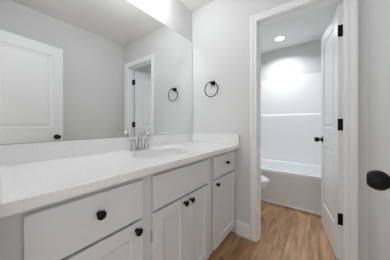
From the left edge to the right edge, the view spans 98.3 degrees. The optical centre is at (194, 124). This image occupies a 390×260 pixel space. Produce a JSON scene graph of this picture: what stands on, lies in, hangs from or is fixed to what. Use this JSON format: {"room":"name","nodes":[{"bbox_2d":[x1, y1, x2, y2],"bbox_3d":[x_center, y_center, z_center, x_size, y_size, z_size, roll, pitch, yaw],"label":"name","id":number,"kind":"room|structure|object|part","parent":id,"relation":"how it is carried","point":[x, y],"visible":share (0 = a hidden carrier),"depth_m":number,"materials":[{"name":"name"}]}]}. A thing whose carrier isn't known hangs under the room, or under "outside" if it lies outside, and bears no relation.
{"room":"bathroom","nodes":[
{"label":"bathroom","id":0,"kind":"room"},
{"bbox_2d":[5,0,191,144],"bbox_3d":[-0.040,-0.131,2.110,0.120,2.440,3.528,0,0,36],"label":"wall","id":1,"kind":"structure","parent":0,"point":[174,14],"depth_m":1.74,"materials":[{"name":"paint"}]},
{"bbox_2d":[0,133,191,165],"bbox_3d":[-0.492,0.147,1.379,0.019,0.101,1.530,0,0,36],"label":"backsplash","id":2,"kind":"structure","parent":1,"relation":"attached to","point":[10,154],"depth_m":1.02,"materials":[{"name":"stone"}]},
{"bbox_2d":[0,0,191,144],"bbox_3d":[-0.499,-0.443,1.381,0.006,1.077,1.570,0,0,36],"label":"wall mirror","id":3,"kind":"object","parent":1,"relation":"attached to","point":[70,69],"visible":1,"depth_m":1.10,"materials":[{"name":"silver mirror"}]},
{"bbox_2d":[179,0,342,52],"bbox_3d":[0.045,-1.391,0.862,3.700,0.080,5.435,0,0,36],"label":"ceiling","id":4,"kind":"structure","parent":0,"point":[309,26],"depth_m":2.34,"materials":[{"name":"paint"}]},
{"bbox_2d":[274,36,285,40],"bbox_3d":[1.328,-1.348,2.641,0.168,0.006,0.168,0,0,36],"label":"recessed light","id":5,"kind":"object","parent":4,"relation":"in","point":[279,38],"visible":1,"depth_m":2.63,"materials":[{"name":"white plastic"}]},
{"bbox_2d":[207,200,336,259],"bbox_3d":[0.045,1.119,0.862,3.700,0.060,5.435,0,0,36],"label":"floor","id":6,"kind":"structure","parent":0,"point":[287,233],"depth_m":1.58,"materials":[{"name":"brown wood"}]},
{"bbox_2d":[0,150,234,259],"bbox_3d":[-0.263,0.662,1.206,0.587,0.853,1.572,0,0,36],"label":"vanity cabinet","id":7,"kind":"object","parent":6,"relation":"on","point":[182,212],"visible":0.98,"depth_m":0.78,"materials":[{"name":"paint"}]},
{"bbox_3d":[-0.561,0.347,0.781,0.500,0.174,0.399,0,0,36],"label":"drawer","id":8,"kind":"part","parent":7,"relation":"part of","materials":[{"name":"paint"}]},
{"bbox_3d":[-0.348,0.333,0.623,0.031,0.034,0.034,0,0,36],"label":"knob","id":9,"kind":"part","parent":7,"relation":"part of","materials":[{"name":"black metal"}]},
{"bbox_3d":[-0.368,0.720,0.638,0.019,0.548,0.399,0,0,36],"label":"door","id":10,"kind":"part","parent":7,"relation":"part of","materials":[{"name":"paint"}]},
{"bbox_2d":[0,141,238,217],"bbox_3d":[-0.265,0.215,1.207,0.589,0.036,1.576,0,0,36],"label":"countertop","id":11,"kind":"structure","parent":7,"relation":"on","point":[26,186],"depth_m":0.71,"materials":[{"name":"stone"}]},
{"bbox_2d":[0,164,0,203],"bbox_3d":[-0.725,0.147,0.583,0.589,0.101,0.024,0,0,36],"label":"side splash","id":12,"kind":"object","parent":11,"relation":"on","point":[0,164],"visible":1,"depth_m":0.42,"materials":[{"name":"stone"}]},
{"bbox_2d":[127,131,152,150],"bbox_3d":[-0.424,0.121,1.315,0.179,0.153,0.166,0,0,-11],"label":"faucet","id":13,"kind":"object","parent":11,"relation":"on","point":[133,147],"visible":1,"depth_m":1.30,"materials":[{"name":"silver metal"}]},
{"bbox_3d":[-0.463,0.149,1.272,0.051,0.077,0.051,0,0,36],"label":"handle","id":14,"kind":"part","parent":13,"relation":"part of","materials":[{"name":"silver metal"}]},
{"bbox_3d":[-0.428,0.191,1.318,0.054,0.014,0.170,0,0,36],"label":"plate","id":15,"kind":"part","parent":13,"relation":"part of","materials":[{"name":"silver metal"}]},
{"bbox_3d":[-0.397,0.115,1.295,0.140,0.141,0.045,0,0,36],"label":"spout","id":16,"kind":"part","parent":13,"relation":"part of","materials":[{"name":"silver metal"}]},
{"bbox_3d":[-0.394,0.149,1.365,0.051,0.077,0.051,0,0,36],"label":"handle","id":17,"kind":"part","parent":13,"relation":"part of","materials":[{"name":"silver metal"}]},
{"bbox_2d":[140,153,181,157],"bbox_3d":[-0.241,0.304,1.207,0.341,0.140,0.473,0,0,36],"label":"sink","id":18,"kind":"object","parent":11,"relation":"in","point":[158,154],"visible":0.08,"depth_m":1.37,"materials":[{"name":"white ceramic"}]},
{"bbox_2d":[192,133,238,144],"bbox_3d":[0.198,0.147,1.833,0.589,0.101,0.019,0,0,36],"label":"side splash","id":19,"kind":"object","parent":11,"relation":"on","point":[196,137],"visible":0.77,"depth_m":1.80,"materials":[{"name":"stone"}]},
{"bbox_3d":[-0.252,0.478,0.753,0.031,0.034,0.034,0,0,36],"label":"knob","id":20,"kind":"part","parent":7,"relation":"part of","materials":[{"name":"black metal"}]},
{"bbox_3d":[-0.133,0.720,0.956,0.019,0.548,0.262,0,0,36],"label":"door","id":21,"kind":"part","parent":7,"relation":"part of","materials":[{"name":"paint"}]},
{"bbox_3d":[-0.055,0.347,1.062,0.019,0.174,0.526,0,0,36],"label":"false drawer","id":22,"kind":"part","parent":7,"relation":"part of","materials":[{"name":"paint"}]},
{"bbox_3d":[0.024,0.720,1.169,0.019,0.548,0.262,0,0,36],"label":"door","id":23,"kind":"part","parent":7,"relation":"part of","materials":[{"name":"paint"}]},
{"bbox_3d":[0.075,0.347,1.643,0.500,0.174,0.403,0,0,36],"label":"drawer","id":24,"kind":"part","parent":7,"relation":"part of","materials":[{"name":"paint"}]},
{"bbox_3d":[0.269,0.720,1.500,0.019,0.548,0.403,0,0,36],"label":"door","id":25,"kind":"part","parent":7,"relation":"part of","materials":[{"name":"paint"}]},
{"bbox_2d":[261,175,268,191],"bbox_3d":[0.585,0.705,2.213,0.732,0.768,0.470,0,0,36],"label":"toilet","id":26,"kind":"object","parent":6,"relation":"on","point":[264,180],"visible":0.12,"depth_m":1.97,"materials":[{"name":"white ceramic"}]},
{"bbox_3d":[0.668,0.665,2.152,0.524,0.020,0.378,0,0,36],"label":"lid","id":27,"kind":"part","parent":26,"relation":"part of","materials":[{"name":"white plastic"}]},
{"bbox_3d":[0.631,0.893,2.179,0.598,0.392,0.366,0,0,36],"label":"bowl","id":28,"kind":"part","parent":26,"relation":"part of","materials":[{"name":"white ceramic"}]},
{"bbox_2d":[261,159,320,212],"bbox_3d":[1.352,0.863,2.640,1.486,0.452,0.778,0,0,36],"label":"bathtub","id":29,"kind":"object","parent":6,"relation":"on","point":[294,184],"visible":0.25,"depth_m":2.26,"materials":[{"name":"white ceramic"}]},
{"bbox_2d":[261,73,320,164],"bbox_3d":[1.355,-0.090,2.644,1.488,1.452,0.769,0,0,36],"label":"tub surround","id":30,"kind":"object","parent":29,"relation":"on","point":[291,106],"visible":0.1,"depth_m":2.87,"materials":[{"name":"white plastic"}]},
{"bbox_2d":[192,0,367,259],"bbox_3d":[0.600,-0.131,1.621,1.490,2.440,0.115,0,0,36],"label":"wall","id":31,"kind":"structure","parent":0,"point":[220,28],"depth_m":1.69,"materials":[{"name":"paint"}]},
{"bbox_2d":[204,81,217,96],"bbox_3d":[0.185,-0.385,1.825,0.170,0.181,0.050,0,0,36],"label":"towel ring","id":32,"kind":"object","parent":31,"relation":"attached to","point":[212,83],"visible":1,"depth_m":1.82,"materials":[{"name":"black metal"}]},
{"bbox_2d":[236,219,249,239],"bbox_3d":[0.780,1.019,1.408,0.918,0.140,0.014,0,0,36],"label":"baseboard","id":33,"kind":"structure","parent":31,"relation":"attached to","point":[242,228],"depth_m":1.64,"materials":[{"name":"paint"}]},
{"bbox_2d":[250,0,357,259],"bbox_3d":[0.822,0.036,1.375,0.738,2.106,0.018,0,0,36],"label":"trim","id":34,"kind":"structure","parent":31,"relation":"attached to","point":[352,5],"depth_m":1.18,"materials":[{"name":"paint"}]},
{"bbox_2d":[314,4,342,259],"bbox_3d":[1.268,0.069,1.578,0.176,2.012,0.622,0,0,27],"label":"door","id":35,"kind":"structure","parent":31,"relation":"in","point":[331,138],"depth_m":1.45,"materials":[{"name":"paint"}]},
{"bbox_3d":[1.328,0.159,1.812,0.070,0.065,0.065,0,0,27],"label":"knob","id":36,"kind":"part","parent":35,"relation":"part of","materials":[{"name":"black metal"}]},
{"bbox_2d":[261,39,320,81],"bbox_3d":[1.620,-0.131,3.003,1.490,2.440,0.120,0,0,36],"label":"wall","id":37,"kind":"structure","parent":0,"point":[302,59],"depth_m":2.89,"materials":[{"name":"paint"}]},
{"bbox_2d":[261,198,320,214],"bbox_3d":[1.118,1.079,2.323,1.486,0.019,0.018,0,0,36],"label":"trim","id":38,"kind":"structure","parent":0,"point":[317,213],"depth_m":2.21,"materials":[{"name":"paint"}]},
{"bbox_2d":[366,170,389,190],"bbox_3d":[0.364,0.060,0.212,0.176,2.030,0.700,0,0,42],"label":"door knob","id":39,"kind":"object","parent":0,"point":[379,180],"depth_m":0.45,"materials":[{"name":"metal"}]},
{"bbox_2d":[368,0,389,259],"bbox_3d":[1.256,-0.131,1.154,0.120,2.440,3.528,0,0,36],"label":"door","id":40,"kind":"structure","parent":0,"point":[378,10],"depth_m":0.94,"materials":[{"name":"paint"}]}
]}

